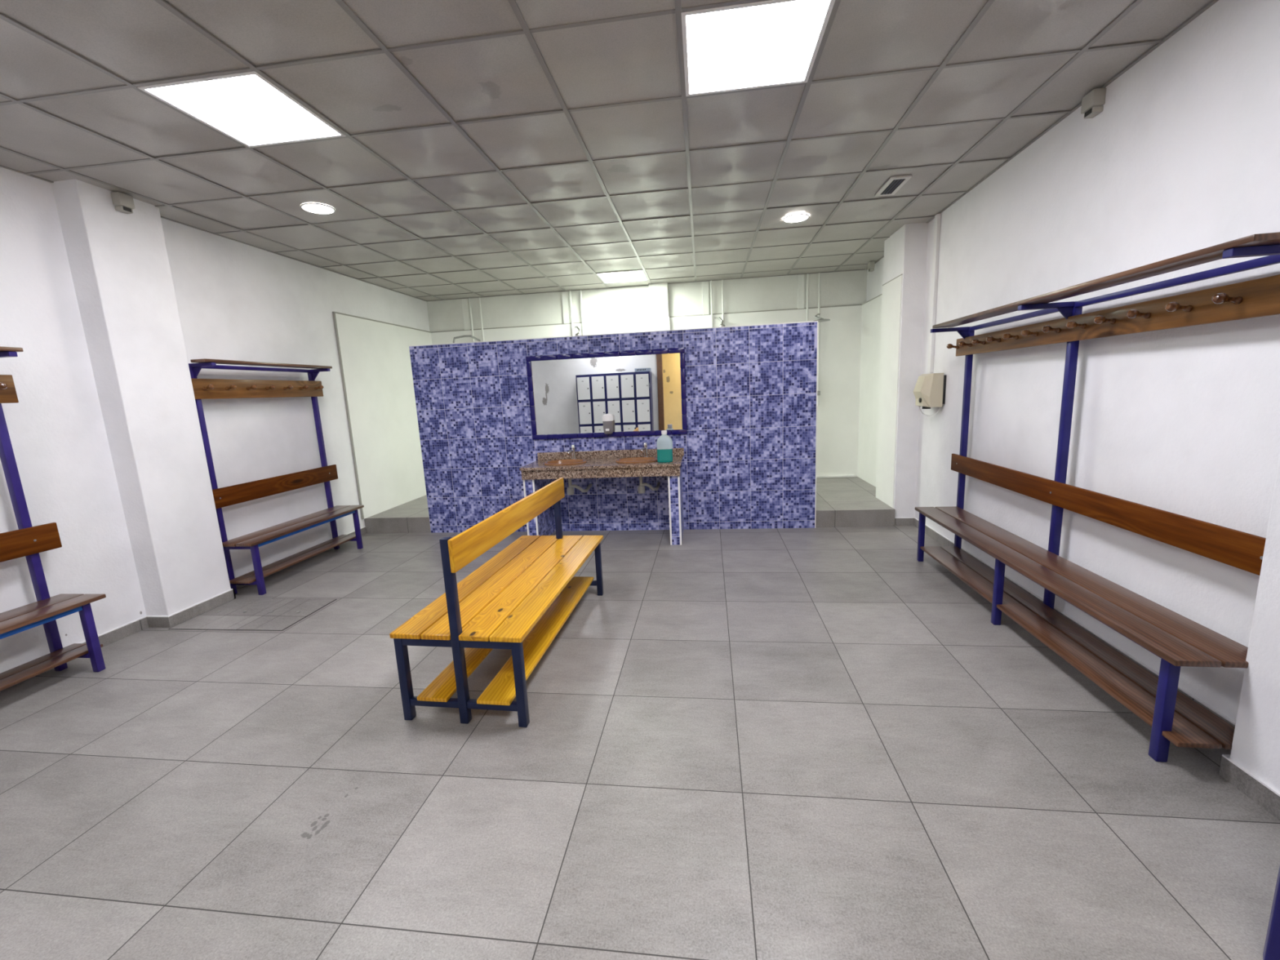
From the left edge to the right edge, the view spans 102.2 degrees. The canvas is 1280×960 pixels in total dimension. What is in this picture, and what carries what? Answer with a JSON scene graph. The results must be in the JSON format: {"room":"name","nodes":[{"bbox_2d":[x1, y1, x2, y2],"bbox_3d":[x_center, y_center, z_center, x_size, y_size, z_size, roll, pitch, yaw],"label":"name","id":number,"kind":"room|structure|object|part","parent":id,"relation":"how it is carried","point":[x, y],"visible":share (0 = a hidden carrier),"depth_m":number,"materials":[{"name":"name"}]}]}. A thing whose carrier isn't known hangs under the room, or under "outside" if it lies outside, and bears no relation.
{"room":"changing room","nodes":[
{"label":"changing room","id":0,"kind":"room"},
{"bbox_2d":[0,166,431,673],"bbox_3d":[-3.560,-0.365,2.970,0.275,3.005,9.890,-1,10,7],"label":"wall","id":1,"kind":"structure","parent":0,"point":[108,310],"depth_m":3.62,"materials":[{"name":"white paint"}]},
{"bbox_2d":[111,191,134,213],"bbox_3d":[-3.376,-1.810,3.377,0.060,0.108,0.090,-1,10,7],"label":"sensor","id":2,"kind":"object","parent":1,"relation":"attached to","point":[123,202],"visible":1,"depth_m":3.35,"materials":[{"name":"grey plastic"}]},
{"bbox_2d":[0,526,366,691],"bbox_3d":[-3.488,1.145,2.794,0.187,0.084,6.540,-1,10,7],"label":"baseboard","id":3,"kind":"structure","parent":1,"relation":"attached to","point":[116,634],"depth_m":3.63,"materials":[{"name":"grey tile"}]},
{"bbox_2d":[0,0,1218,301],"bbox_3d":[-0.629,-1.847,2.301,6.130,0.070,9.790,-1,10,7],"label":"ceiling","id":4,"kind":"structure","parent":0,"point":[489,148],"depth_m":2.76,"materials":[{"name":"grey tile"}]},
{"bbox_2d":[137,71,346,147],"bbox_3d":[-1.901,-1.797,2.529,0.580,0.013,0.580,-1,10,7],"label":"ceiling light panel","id":5,"kind":"object","parent":4,"relation":"attached to","point":[246,108],"visible":1,"depth_m":2.49,"materials":[{"name":"white plastic"}]},
{"bbox_2d":[300,202,335,213],"bbox_3d":[-2.353,-1.985,3.777,0.216,0.009,0.216,-1,10,7],"label":"recessed light","id":6,"kind":"object","parent":4,"relation":"in","point":[313,207],"visible":1,"depth_m":3.77,"materials":[{"name":"white plastic"}]},
{"bbox_2d":[595,270,648,283],"bbox_3d":[-0.213,-2.553,6.486,0.580,0.013,0.580,-1,10,7],"label":"ceiling light panel","id":7,"kind":"object","parent":4,"relation":"attached to","point":[638,275],"visible":0.99,"depth_m":6.48,"materials":[{"name":"white plastic"}]},
{"bbox_2d":[680,0,835,96],"bbox_3d":[0.480,-1.856,2.230,0.580,0.013,0.580,-1,10,7],"label":"ceiling light panel","id":8,"kind":"object","parent":4,"relation":"attached to","point":[771,42],"visible":1,"depth_m":2.19,"materials":[{"name":"white plastic"}]},
{"bbox_2d":[782,213,808,222],"bbox_3d":[1.359,-2.281,4.502,0.216,0.009,0.216,-1,10,7],"label":"recessed light","id":9,"kind":"object","parent":4,"relation":"in","point":[793,218],"visible":1,"depth_m":4.49,"materials":[{"name":"white"}]},
{"bbox_2d":[784,214,807,222],"bbox_3d":[1.359,-2.282,4.502,0.196,0.006,0.196,-1,10,7],"label":"diffuser","id":10,"kind":"object","parent":9,"relation":"attached to","point":[792,218],"depth_m":4.49,"materials":[{"name":"white plastic"}]},
{"bbox_2d":[874,174,911,196],"bbox_3d":[1.887,-2.195,3.862,0.144,0.011,0.356,-1,10,7],"label":"ceiling vent","id":11,"kind":"object","parent":4,"relation":"in","point":[893,184],"visible":1,"depth_m":3.84,"materials":[{"name":"white metal"}]},
{"bbox_2d":[408,320,817,533],"bbox_3d":[-0.322,-0.480,5.513,4.251,2.078,0.102,-1,10,7],"label":"wall partition","id":12,"kind":"structure","parent":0,"point":[748,461],"depth_m":5.44,"materials":[{"name":"blue tile"}]},
{"bbox_2d":[525,347,687,439],"bbox_3d":[-0.352,-0.884,5.380,1.658,0.872,0.026,-1,10,7],"label":"wall mirror","id":13,"kind":"object","parent":12,"relation":"attached to","point":[570,395],"visible":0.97,"depth_m":5.38,"materials":[{"name":"clear glass"}]},
{"bbox_2d":[602,413,613,433],"bbox_3d":[-0.333,-0.585,5.371,0.112,0.202,0.119,-1,10,7],"label":"soap dispenser","id":14,"kind":"object","parent":13,"relation":"attached to","point":[607,419],"visible":1,"depth_m":5.33,"materials":[{"name":"grey plastic"}]},
{"bbox_3d":[-0.331,-0.550,5.381,0.106,0.130,0.106,-1,10,7],"label":"tank","id":15,"kind":"part","parent":14,"relation":"part of","materials":[{"name":"grey plastic"}]},
{"bbox_3d":[-0.336,-0.650,5.364,0.112,0.072,0.112,-1,10,7],"label":"lid","id":16,"kind":"part","parent":14,"relation":"part of","materials":[{"name":"white plastic"}]},
{"bbox_2d":[537,448,684,460],"bbox_3d":[-0.324,-0.275,5.484,1.575,0.081,0.025,-1,10,7],"label":"backsplash","id":17,"kind":"structure","parent":12,"relation":"attached to","point":[676,451],"depth_m":5.48,"materials":[{"name":"brown stone"}]},
{"bbox_2d":[364,476,895,533],"bbox_3d":[-0.071,0.285,6.600,6.060,0.180,1.990,-1,10,7],"label":"floor","id":18,"kind":"structure","parent":0,"point":[841,502],"depth_m":5.93,"materials":[{"name":"grey tile"}]},
{"bbox_2d":[0,525,1279,959],"bbox_3d":[-0.492,1.097,2.806,6.330,0.100,9.990,-1,10,7],"label":"floor","id":19,"kind":"structure","parent":0,"point":[817,743],"depth_m":1.97,"materials":[{"name":"grey tile"}]},
{"bbox_2d":[0,346,106,690],"bbox_3d":[-3.431,0.315,2.341,0.335,1.867,1.415,-1,10,7],"label":"bench","id":20,"kind":"object","parent":19,"relation":"on","point":[28,541],"visible":1,"depth_m":2.91,"materials":[{"name":"brown wood"}]},
{"bbox_3d":[-3.582,-0.390,2.216,0.020,0.154,1.380,-1,10,7],"label":"peg rail","id":21,"kind":"part","parent":20,"relation":"part of","materials":[{"name":"brown wood"}]},
{"bbox_3d":[-3.540,0.447,2.377,0.022,0.153,1.415,-1,10,7],"label":"backrest","id":22,"kind":"part","parent":20,"relation":"part of","materials":[{"name":"brown wood"}]},
{"bbox_3d":[-3.507,0.227,2.938,0.040,1.845,0.040,-1,10,7],"label":"post","id":23,"kind":"part","parent":20,"relation":"part of","materials":[{"name":"metal"}]},
{"bbox_3d":[-3.293,0.836,2.394,0.030,0.031,1.185,-1,10,7],"label":"seat rail","id":24,"kind":"part","parent":20,"relation":"part of","materials":[{"name":"blue metal"}]},
{"bbox_3d":[-3.211,0.921,3.025,0.040,0.422,0.040,-1,10,7],"label":"leg","id":25,"kind":"part","parent":20,"relation":"part of","materials":[{"name":"metal"}]},
{"bbox_2d":[168,598,336,631],"bbox_3d":[-2.820,0.979,3.803,0.880,0.008,0.536,-1,10,7],"label":"floor hatch","id":26,"kind":"object","parent":19,"relation":"on","point":[237,614],"visible":1,"depth_m":3.77,"materials":[{"name":"grey tile"}]},
{"bbox_2d":[188,358,364,595],"bbox_3d":[-3.148,-0.098,4.673,0.335,1.867,1.415,-1,10,7],"label":"bench","id":27,"kind":"object","parent":19,"relation":"on","point":[203,388],"visible":0.96,"depth_m":4.48,"materials":[{"name":"wood"}]},
{"bbox_3d":[-3.369,0.026,4.072,0.040,1.845,0.040,-1,10,7],"label":"post","id":28,"kind":"part","parent":27,"relation":"part of","materials":[{"name":"metal"}]},
{"bbox_3d":[-3.335,-0.972,4.518,0.030,0.030,1.185,-1,10,7],"label":"shelf rail","id":29,"kind":"part","parent":27,"relation":"part of","materials":[{"name":"metal"}]},
{"bbox_3d":[-3.300,-0.803,4.548,0.020,0.154,1.380,-1,10,7],"label":"peg rail","id":30,"kind":"part","parent":27,"relation":"part of","materials":[{"name":"brown wood"}]},
{"bbox_3d":[-3.074,0.720,4.159,0.040,0.422,0.040,-1,10,7],"label":"leg","id":31,"kind":"part","parent":27,"relation":"part of","materials":[{"name":"metal"}]},
{"bbox_3d":[-3.258,0.035,4.709,0.022,0.153,1.415,-1,10,7],"label":"backrest","id":32,"kind":"part","parent":27,"relation":"part of","materials":[{"name":"brown wood"}]},
{"bbox_3d":[-3.010,0.424,4.726,0.030,0.031,1.185,-1,10,7],"label":"seat rail","id":33,"kind":"part","parent":27,"relation":"part of","materials":[{"name":"blue metal"}]},
{"bbox_3d":[-3.224,-0.186,5.270,0.040,1.845,0.040,-1,10,7],"label":"post","id":34,"kind":"part","parent":27,"relation":"part of","materials":[{"name":"metal"}]},
{"bbox_3d":[-2.929,0.508,5.357,0.040,0.422,0.040,-1,10,7],"label":"leg","id":35,"kind":"part","parent":27,"relation":"part of","materials":[{"name":"metal"}]},
{"bbox_2d":[389,477,603,727],"bbox_3d":[-0.711,0.555,3.104,0.636,0.888,1.620,-1,10,9],"label":"bench","id":36,"kind":"object","parent":19,"relation":"on","point":[497,605],"visible":1,"depth_m":2.61,"materials":[{"name":"yellow wood"}]},
{"bbox_3d":[-1.103,0.929,2.426,0.040,0.416,0.040,-1,10,9],"label":"leg","id":37,"kind":"part","parent":36,"relation":"part of","materials":[{"name":"blue metal"}]},
{"bbox_3d":[-0.832,0.691,2.340,0.040,0.888,0.040,-1,10,9],"label":"post","id":38,"kind":"part","parent":36,"relation":"part of","materials":[{"name":"blue metal"}]},
{"bbox_3d":[-0.697,0.194,3.037,0.022,0.150,1.620,-1,10,9],"label":"backrest","id":39,"kind":"part","parent":36,"relation":"part of","materials":[{"name":"yellow wood"}]},
{"bbox_3d":[-0.540,0.918,2.334,0.040,0.416,0.040,-1,10,9],"label":"leg","id":40,"kind":"part","parent":36,"relation":"part of","materials":[{"name":"blue metal"}]},
{"bbox_3d":[-0.596,0.439,3.831,0.040,0.860,0.040,-1,10,9],"label":"post","id":41,"kind":"part","parent":36,"relation":"part of","materials":[{"name":"blue metal"}]},
{"bbox_3d":[-0.304,0.652,3.823,0.040,0.416,0.040,-1,10,9],"label":"leg","id":42,"kind":"part","parent":36,"relation":"part of","materials":[{"name":"blue metal"}]},
{"bbox_2d":[519,448,684,545],"bbox_3d":[-0.339,0.169,5.271,1.575,0.882,0.599,-1,10,7],"label":"washstand","id":43,"kind":"object","parent":19,"relation":"on","point":[535,475],"depth_m":5.01,"materials":[{"name":"brown stone"}]},
{"bbox_3d":[-1.080,0.329,5.134,0.112,0.681,0.014,-1,10,7],"label":"edge trim","id":44,"kind":"part","parent":43,"relation":"part of","materials":[{"name":"white"}]},
{"bbox_3d":[-1.048,0.281,5.402,0.106,0.681,0.549,-1,10,7],"label":"tiled leg","id":45,"kind":"part","parent":43,"relation":"part of","materials":[{"name":"blue tile"}]},
{"bbox_2d":[543,458,591,494],"bbox_3d":[-0.744,-0.027,5.320,0.446,0.348,0.454,-1,10,7],"label":"washbasin","id":46,"kind":"object","parent":43,"relation":"in","point":[570,491],"visible":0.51,"depth_m":5.30,"materials":[{"name":"brown"}]},
{"bbox_3d":[-0.755,-0.112,5.252,0.446,0.157,0.348,-1,10,7],"label":"bowl","id":47,"kind":"part","parent":46,"relation":"part of","materials":[{"name":"brown"}]},
{"bbox_2d":[567,444,575,459],"bbox_3d":[-0.722,-0.284,5.407,0.051,0.161,0.129,4,12,34],"label":"tap","id":48,"kind":"object","parent":43,"relation":"on","point":[572,451],"visible":0.88,"depth_m":5.42,"materials":[{"name":"silver metal"}]},
{"bbox_2d":[519,455,683,471],"bbox_3d":[-0.361,-0.173,5.213,1.563,0.024,0.599,-1,10,7],"label":"countertop","id":49,"kind":"structure","parent":43,"relation":"on","point":[599,463],"depth_m":4.99,"materials":[{"name":"brown stone"}]},
{"bbox_2d":[614,457,660,493],"bbox_3d":[-0.015,-0.045,5.228,0.446,0.348,0.454,-1,10,7],"label":"washbasin","id":50,"kind":"object","parent":43,"relation":"in","point":[641,489],"visible":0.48,"depth_m":5.20,"materials":[{"name":"brown ceramic"}]},
{"bbox_3d":[-0.025,-0.130,5.160,0.446,0.157,0.348,-1,10,7],"label":"bowl","id":51,"kind":"part","parent":50,"relation":"part of","materials":[{"name":"brown"}]},
{"bbox_2d":[640,442,648,457],"bbox_3d":[0.037,-0.303,5.312,0.051,0.161,0.129,4,12,34],"label":"tap","id":52,"kind":"object","parent":43,"relation":"on","point":[645,444],"visible":0.91,"depth_m":5.32,"materials":[{"name":"silver metal"}]},
{"bbox_2d":[656,430,673,462],"bbox_3d":[0.237,-0.325,4.964,0.150,0.301,0.120,-1,10,7],"label":"jug","id":53,"kind":"object","parent":43,"relation":"on","point":[664,442],"visible":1,"depth_m":4.92,"materials":[{"name":"teal plastic"}]},
{"bbox_3d":[0.335,0.294,4.956,0.111,0.681,0.014,-1,10,7],"label":"edge trim","id":54,"kind":"part","parent":43,"relation":"part of","materials":[{"name":"white"}]},
{"bbox_3d":[0.367,0.246,5.225,0.105,0.681,0.549,-1,10,7],"label":"tiled leg","id":55,"kind":"part","parent":43,"relation":"part of","materials":[{"name":"blue tile"}]},
{"bbox_2d":[915,231,1279,762],"bbox_3d":[2.225,-0.057,2.966,0.365,1.871,2.562,-1,10,8],"label":"bench","id":56,"kind":"object","parent":19,"relation":"on","point":[1179,641],"visible":0.96,"depth_m":2.38,"materials":[{"name":"brown wood"}]},
{"bbox_3d":[2.299,0.453,4.221,0.040,0.435,0.040,-1,10,8],"label":"leg","id":57,"kind":"part","parent":56,"relation":"part of","materials":[{"name":"blue metal"}]},
{"bbox_3d":[2.544,-0.249,4.062,0.040,1.849,0.040,-1,10,8],"label":"post","id":58,"kind":"part","parent":56,"relation":"part of","materials":[{"name":"blue metal"}]},
{"bbox_3d":[2.139,0.655,3.085,0.040,0.435,0.040,-1,10,8],"label":"leg","id":59,"kind":"part","parent":56,"relation":"part of","materials":[{"name":"blue metal"}]},
{"bbox_3d":[2.130,0.459,3.052,0.030,0.031,2.290,-1,10,8],"label":"seat rail","id":60,"kind":"part","parent":56,"relation":"part of","materials":[{"name":"blue metal"}]},
{"bbox_3d":[2.384,-0.047,2.926,0.040,1.849,0.040,-1,10,8],"label":"post","id":61,"kind":"part","parent":56,"relation":"part of","materials":[{"name":"blue metal"}]},
{"bbox_3d":[2.364,0.066,2.985,0.022,0.134,2.470,-1,10,8],"label":"backrest","id":62,"kind":"part","parent":56,"relation":"part of","materials":[{"name":"brown wood"}]},
{"bbox_3d":[2.322,-0.820,2.825,0.020,0.132,2.545,-1,10,8],"label":"peg rail","id":63,"kind":"part","parent":56,"relation":"part of","materials":[{"name":"brown wood"}]},
{"bbox_3d":[2.340,-0.940,2.773,0.030,0.030,2.290,-1,10,8],"label":"shelf rail","id":64,"kind":"part","parent":56,"relation":"part of","materials":[{"name":"blue metal"}]},
{"bbox_3d":[1.980,0.858,1.949,0.040,0.435,0.040,-1,10,8],"label":"leg","id":65,"kind":"part","parent":56,"relation":"part of","materials":[{"name":"blue metal"}]},
{"bbox_2d":[1262,866,1279,959],"bbox_3d":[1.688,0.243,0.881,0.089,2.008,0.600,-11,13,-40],"label":"bench","id":66,"kind":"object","parent":19,"relation":"on","point":[1272,945],"depth_m":1.25,"materials":[{"name":"blue metal"}]},
{"bbox_2d":[426,269,866,476],"bbox_3d":[0.016,-1.278,7.327,6.330,3.005,0.205,-1,10,7],"label":"wall","id":67,"kind":"structure","parent":0,"point":[662,306],"depth_m":7.05,"materials":[{"name":"paint"}]},
{"bbox_2d":[453,297,484,342],"bbox_3d":[-2.415,-1.717,7.364,0.288,1.720,0.358,0,10,16],"label":"shower","id":68,"kind":"object","parent":67,"relation":"attached to","point":[465,304],"visible":0.73,"depth_m":7.40,"materials":[{"name":"white metal"}]},
{"bbox_3d":[-2.499,-2.379,7.428,0.090,0.430,0.020,-1,10,7],"label":"pipe casing","id":69,"kind":"part","parent":68,"relation":"part of","materials":[{"name":"white plastic"}]},
{"bbox_3d":[-2.455,-1.949,7.308,0.283,0.158,0.316,-1,10,7],"label":"shower arm","id":70,"kind":"part","parent":68,"relation":"part of","materials":[{"name":"silver metal"}]},
{"bbox_2d":[561,289,584,335],"bbox_3d":[-0.926,-1.761,7.217,0.292,1.720,0.272,-1,10,7],"label":"shower","id":71,"kind":"object","parent":67,"relation":"attached to","point":[564,294],"visible":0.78,"depth_m":7.22,"materials":[{"name":"white metal"}]},
{"bbox_3d":[-1.041,-2.416,7.244,0.090,0.430,0.020,-1,10,7],"label":"pipe casing","id":72,"kind":"part","parent":71,"relation":"part of","materials":[{"name":"white"}]},
{"bbox_2d":[702,280,724,327],"bbox_3d":[1.003,-1.809,6.975,0.292,1.720,0.272,-1,10,7],"label":"shower","id":73,"kind":"object","parent":67,"relation":"attached to","point":[705,303],"visible":0.72,"depth_m":6.98,"materials":[{"name":"white metal"}]},
{"bbox_3d":[0.889,-2.464,7.002,0.090,0.430,0.020,-1,10,7],"label":"pipe casing","id":74,"kind":"part","parent":73,"relation":"part of","materials":[{"name":"white"}]},
{"bbox_3d":[1.066,-2.127,6.919,0.049,0.134,0.209,-6,10,-17],"label":"shower arm","id":75,"kind":"part","parent":73,"relation":"part of","materials":[{"name":"silver metal"}]},
{"bbox_2d":[797,272,830,405],"bbox_3d":[2.306,-1.831,6.748,0.265,1.720,0.522,-5,10,-13],"label":"shower","id":76,"kind":"object","parent":67,"relation":"attached to","point":[801,277],"visible":0.88,"depth_m":6.83,"materials":[{"name":"white metal"}]},
{"bbox_3d":[2.133,-2.495,6.846,0.090,0.430,0.020,-1,10,7],"label":"pipe casing","id":77,"kind":"part","parent":76,"relation":"part of","materials":[{"name":"white"}]},
{"bbox_2d":[816,475,855,478],"bbox_3d":[2.447,-0.043,7.213,1.060,0.030,0.040,-1,10,7],"label":"trim","id":78,"kind":"structure","parent":67,"relation":"attached to","point":[821,476],"depth_m":7.16,"materials":[{"name":"white"}]},
{"bbox_2d":[857,0,1279,721],"bbox_3d":[2.626,-0.851,4.128,0.400,3.005,5.990,-1,10,7],"label":"wall","id":79,"kind":"structure","parent":0,"point":[1181,156],"depth_m":2.56,"materials":[{"name":"white paint"}]},
{"bbox_2d":[867,261,875,271],"bbox_3d":[2.812,-2.596,6.287,0.060,0.108,0.090,-1,10,7],"label":"sensor","id":80,"kind":"object","parent":79,"relation":"attached to","point":[871,264],"visible":1,"depth_m":6.25,"materials":[{"name":"grey plastic"}]},
{"bbox_2d":[913,373,946,416],"bbox_3d":[2.607,-0.768,4.684,0.190,0.383,0.278,-1,10,8],"label":"dryer","id":81,"kind":"object","parent":79,"relation":"attached to","point":[929,391],"visible":1,"depth_m":4.56,"materials":[{"name":"beige plastic"}]},
{"bbox_3d":[2.563,-0.726,4.698,0.043,0.118,0.243,-1,10,8],"label":"panel","id":82,"kind":"part","parent":81,"relation":"part of","materials":[{"name":"beige plastic"}]},
{"bbox_3d":[2.689,-0.816,4.664,0.020,0.250,0.278,-1,10,8],"label":"plate","id":83,"kind":"part","parent":81,"relation":"part of","materials":[{"name":"black plastic"}]},
{"bbox_2d":[927,213,941,373],"bbox_3d":[2.668,-1.672,4.689,0.032,1.378,0.060,-1,10,7],"label":"duct","id":84,"kind":"object","parent":79,"relation":"attached to","point":[937,217],"visible":0.99,"depth_m":4.67,"materials":[{"name":"white"}]},
{"bbox_2d":[894,517,1235,727],"bbox_3d":[2.506,0.732,3.582,0.208,0.084,3.535,-1,10,7],"label":"baseboard","id":85,"kind":"structure","parent":79,"relation":"attached to","point":[935,535],"depth_m":3.02,"materials":[{"name":"grey tile"}]},
{"bbox_2d":[1080,87,1106,119],"bbox_3d":[2.360,-1.959,2.691,0.060,0.108,0.090,-1,10,7],"label":"sensor","id":86,"kind":"object","parent":79,"relation":"attached to","point":[1092,104],"visible":1,"depth_m":2.66,"materials":[{"name":"grey plastic"}]},
{"bbox_2d":[1230,455,1279,791],"bbox_3d":[2.006,-0.029,-0.501,0.395,3.005,4.305,-1,10,7],"label":"wall pier","id":87,"kind":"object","parent":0,"point":[1255,745],"visible":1,"depth_m":1.74,"materials":[{"name":"white paint"}]},
{"bbox_2d":[1218,754,1279,820],"bbox_3d":[2.046,1.302,0.375,0.215,0.084,3.067,-1,10,7],"label":"baseboard","id":88,"kind":"object","parent":87,"relation":"attached to","point":[1264,794],"visible":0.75,"depth_m":1.78,"materials":[{"name":"grey stone"}]}
]}

